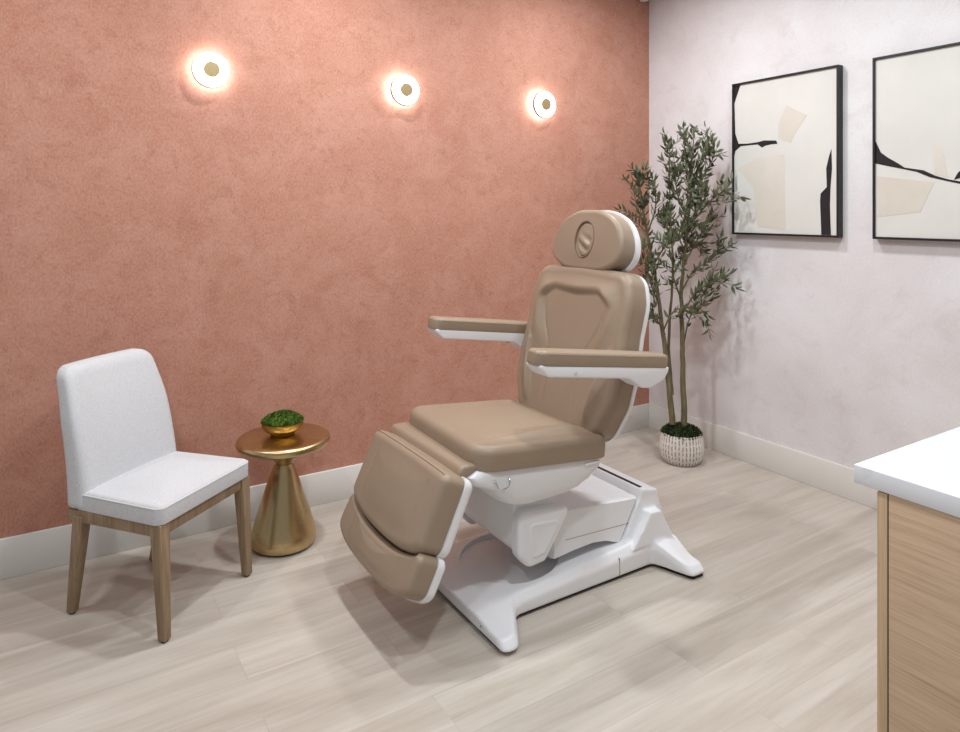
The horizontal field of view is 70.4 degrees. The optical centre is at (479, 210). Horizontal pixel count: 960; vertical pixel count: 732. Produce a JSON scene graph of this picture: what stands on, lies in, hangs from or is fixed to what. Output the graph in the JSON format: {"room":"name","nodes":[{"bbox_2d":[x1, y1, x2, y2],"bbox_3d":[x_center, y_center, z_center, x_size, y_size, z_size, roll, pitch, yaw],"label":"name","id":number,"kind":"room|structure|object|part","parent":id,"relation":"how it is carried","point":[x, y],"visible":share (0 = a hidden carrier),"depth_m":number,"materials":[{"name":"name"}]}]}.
{"room":"spa treatment room","nodes":[
{"label":"spa treatment room","id":0,"kind":"room"},
{"bbox_2d":[0,0,648,538],"bbox_3d":[-1.095,-0.025,3.255,5.200,2.950,0.120,0,0,-32],"label":"wall","id":1,"kind":"structure","parent":0,"point":[288,233],"depth_m":3.29,"materials":[{"name":"paint"}]},
{"bbox_2d":[191,51,229,88],"bbox_3d":[-1.214,-0.633,3.068,0.164,0.164,0.071,0,0,-32],"label":"wall sconce","id":2,"kind":"object","parent":1,"relation":"attached to","point":[210,69],"visible":1,"depth_m":3.04,"materials":[{"name":"white glass"}]},
{"bbox_2d":[0,403,648,579],"bbox_3d":[-1.066,1.371,3.195,5.186,0.159,0.014,0,0,-32],"label":"baseboard","id":3,"kind":"structure","parent":1,"relation":"attached to","point":[26,553],"depth_m":2.93,"materials":[{"name":"white paint"}]},
{"bbox_2d":[390,74,419,105],"bbox_3d":[-0.399,-0.633,3.579,0.164,0.164,0.071,0,0,-32],"label":"wall sconce","id":4,"kind":"object","parent":1,"relation":"attached to","point":[404,89],"visible":1,"depth_m":3.55,"materials":[{"name":"white glass"}]},
{"bbox_2d":[533,91,555,118],"bbox_3d":[0.377,-0.633,4.066,0.164,0.164,0.071,0,0,-32],"label":"wall sconce","id":5,"kind":"object","parent":1,"relation":"attached to","point":[544,103],"visible":1,"depth_m":4.03,"materials":[{"name":"white glass"}]},
{"bbox_2d":[0,427,876,731],"bbox_3d":[0.178,1.500,1.339,5.320,0.100,4.720,0,0,-32],"label":"floor","id":6,"kind":"structure","parent":0,"point":[777,632],"depth_m":2.31,"materials":[{"name":"beige wood"}]},
{"bbox_2d":[56,348,251,642],"bbox_3d":[-1.244,1.008,2.584,0.553,0.883,0.483,0,0,18],"label":"dining chair","id":7,"kind":"object","parent":6,"relation":"on","point":[125,471],"visible":1,"depth_m":2.48,"materials":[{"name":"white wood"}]},
{"bbox_3d":[-1.440,1.261,2.434,0.101,0.366,0.053,0,0,18],"label":"leg","id":8,"kind":"part","parent":7,"relation":"part of","materials":[{"name":"brown wood"}]},
{"bbox_3d":[-1.410,0.812,2.639,0.203,0.490,0.463,0,0,18],"label":"backrest","id":9,"kind":"part","parent":7,"relation":"part of","materials":[{"name":"white fabric"}]},
{"bbox_3d":[-1.077,1.250,2.304,0.062,0.387,0.047,0,0,18],"label":"leg","id":10,"kind":"part","parent":7,"relation":"part of","materials":[{"name":"brown wood"}]},
{"bbox_3d":[-1.177,1.007,2.562,0.391,0.100,0.481,0,0,18],"label":"seat","id":11,"kind":"part","parent":7,"relation":"part of","materials":[{"name":"white fabric"}]},
{"bbox_3d":[-0.944,1.250,2.711,0.062,0.387,0.047,0,0,18],"label":"leg","id":12,"kind":"part","parent":7,"relation":"part of","materials":[{"name":"brown wood"}]},
{"bbox_2d":[235,423,329,556],"bbox_3d":[-0.858,1.215,2.974,0.398,0.470,0.398,0,0,-32],"label":"side table","id":13,"kind":"object","parent":6,"relation":"on","point":[284,524],"visible":0.94,"depth_m":2.89,"materials":[{"name":"gold metal"}]},
{"bbox_2d":[260,409,303,437],"bbox_3d":[-0.866,0.928,2.990,0.189,0.104,0.186,0,0,-32],"label":"moss bowl","id":14,"kind":"object","parent":13,"relation":"on","point":[283,423],"visible":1,"depth_m":2.94,"materials":[{"name":"gold metal"}]},
{"bbox_2d":[340,210,703,651],"bbox_3d":[0.159,0.723,2.710,1.318,1.454,0.829,0,0,-32],"label":"chair","id":15,"kind":"object","parent":6,"relation":"on","point":[560,523],"visible":1,"depth_m":2.59,"materials":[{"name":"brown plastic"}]},
{"bbox_2d":[428,328,523,347],"bbox_3d":[0.050,0.572,3.076,0.607,0.146,0.088,0,0,-32],"label":"armrest","id":16,"kind":"object","parent":15,"relation":"on","point":[514,336],"depth_m":3.01,"materials":[{"name":"grey plastic"}]},
{"bbox_3d":[0.047,0.516,3.073,0.620,0.128,0.090,0,0,-32],"label":"armrest","id":17,"kind":"part","parent":15,"relation":"part of","materials":[{"name":"beige leather"}]},
{"bbox_2d":[410,399,604,471],"bbox_3d":[0.080,0.869,2.697,0.596,0.135,0.625,0,0,-32],"label":"seat cushion","id":18,"kind":"object","parent":15,"relation":"on","point":[511,435],"depth_m":2.53,"materials":[{"name":"beige leather"}]},
{"bbox_3d":[0.237,1.200,2.503,0.142,0.136,0.006,0,0,-32],"label":"panel","id":19,"kind":"part","parent":15,"relation":"part of","materials":[{"name":"white plastic"}]},
{"bbox_3d":[0.403,0.569,2.873,0.250,0.670,0.648,0,0,-32],"label":"backrest","id":20,"kind":"part","parent":15,"relation":"part of","materials":[{"name":"beige leather"}]},
{"bbox_3d":[0.365,1.248,2.850,0.444,0.196,0.370,0,0,-32],"label":"lift arm","id":21,"kind":"part","parent":15,"relation":"part of","materials":[{"name":"white plastic"}]},
{"bbox_2d":[526,362,667,387],"bbox_3d":[0.436,0.585,2.450,0.607,0.146,0.088,0,0,-32],"label":"armrest","id":22,"kind":"object","parent":15,"relation":"on","point":[627,374],"depth_m":2.43,"materials":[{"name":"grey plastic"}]},
{"bbox_3d":[0.433,0.529,2.449,0.620,0.128,0.090,0,0,-32],"label":"armrest","id":23,"kind":"part","parent":15,"relation":"part of","materials":[{"name":"beige leather"}]},
{"bbox_2d":[614,121,750,466],"bbox_3d":[1.138,0.459,3.930,0.738,1.982,0.457,0,0,-8],"label":"tree","id":24,"kind":"object","parent":6,"relation":"on","point":[681,444],"visible":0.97,"depth_m":3.92,"materials":[{"name":"green plant"}]},
{"bbox_3d":[1.169,1.365,3.950,0.250,0.170,0.250,0,0,-32],"label":"pot","id":25,"kind":"part","parent":24,"relation":"part of","materials":[{"name":"white ceramic"}]},
{"bbox_2d":[877,491,959,731],"bbox_3d":[1.788,1.020,1.726,1.909,0.860,0.585,0,0,-32],"label":"base cabinet","id":26,"kind":"object","parent":6,"relation":"on","point":[918,546],"visible":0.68,"depth_m":1.38,"materials":[{"name":"brown wood"}]},
{"bbox_3d":[1.047,1.012,1.558,0.475,0.837,0.021,0,0,-32],"label":"door","id":27,"kind":"part","parent":26,"relation":"part of","materials":[{"name":"brown wood"}]},
{"bbox_2d":[854,427,959,517],"bbox_3d":[1.788,0.570,1.737,1.927,0.040,0.603,0,0,-32],"label":"countertop","id":28,"kind":"structure","parent":26,"relation":"on","point":[926,472],"depth_m":1.45,"materials":[{"name":"white stone"}]},
{"bbox_2d":[649,0,959,468],"bbox_3d":[2.380,-0.025,2.721,0.120,2.950,4.720,0,0,-32],"label":"wall","id":29,"kind":"structure","parent":0,"point":[845,351],"depth_m":3.61,"materials":[{"name":"paint"}]},
{"bbox_2d":[649,403,878,508],"bbox_3d":[1.943,1.371,3.291,0.014,0.159,3.050,0,0,-32],"label":"baseboard","id":30,"kind":"structure","parent":29,"relation":"attached to","point":[835,478],"depth_m":3.75,"materials":[{"name":"white paint"}]},
{"bbox_2d":[732,65,842,237],"bbox_3d":[1.658,-0.302,3.719,0.041,0.875,0.637,0,0,-32],"label":"framed art","id":31,"kind":"object","parent":29,"relation":"attached to","point":[787,129],"visible":1,"depth_m":3.68,"materials":[{"name":"black"}]},
{"bbox_2d":[872,42,959,241],"bbox_3d":[2.089,-0.302,3.031,0.041,0.875,0.650,0,0,-32],"label":"framed art","id":32,"kind":"object","parent":29,"relation":"attached to","point":[916,93],"visible":1,"depth_m":3.13,"materials":[{"name":"black"}]}
]}

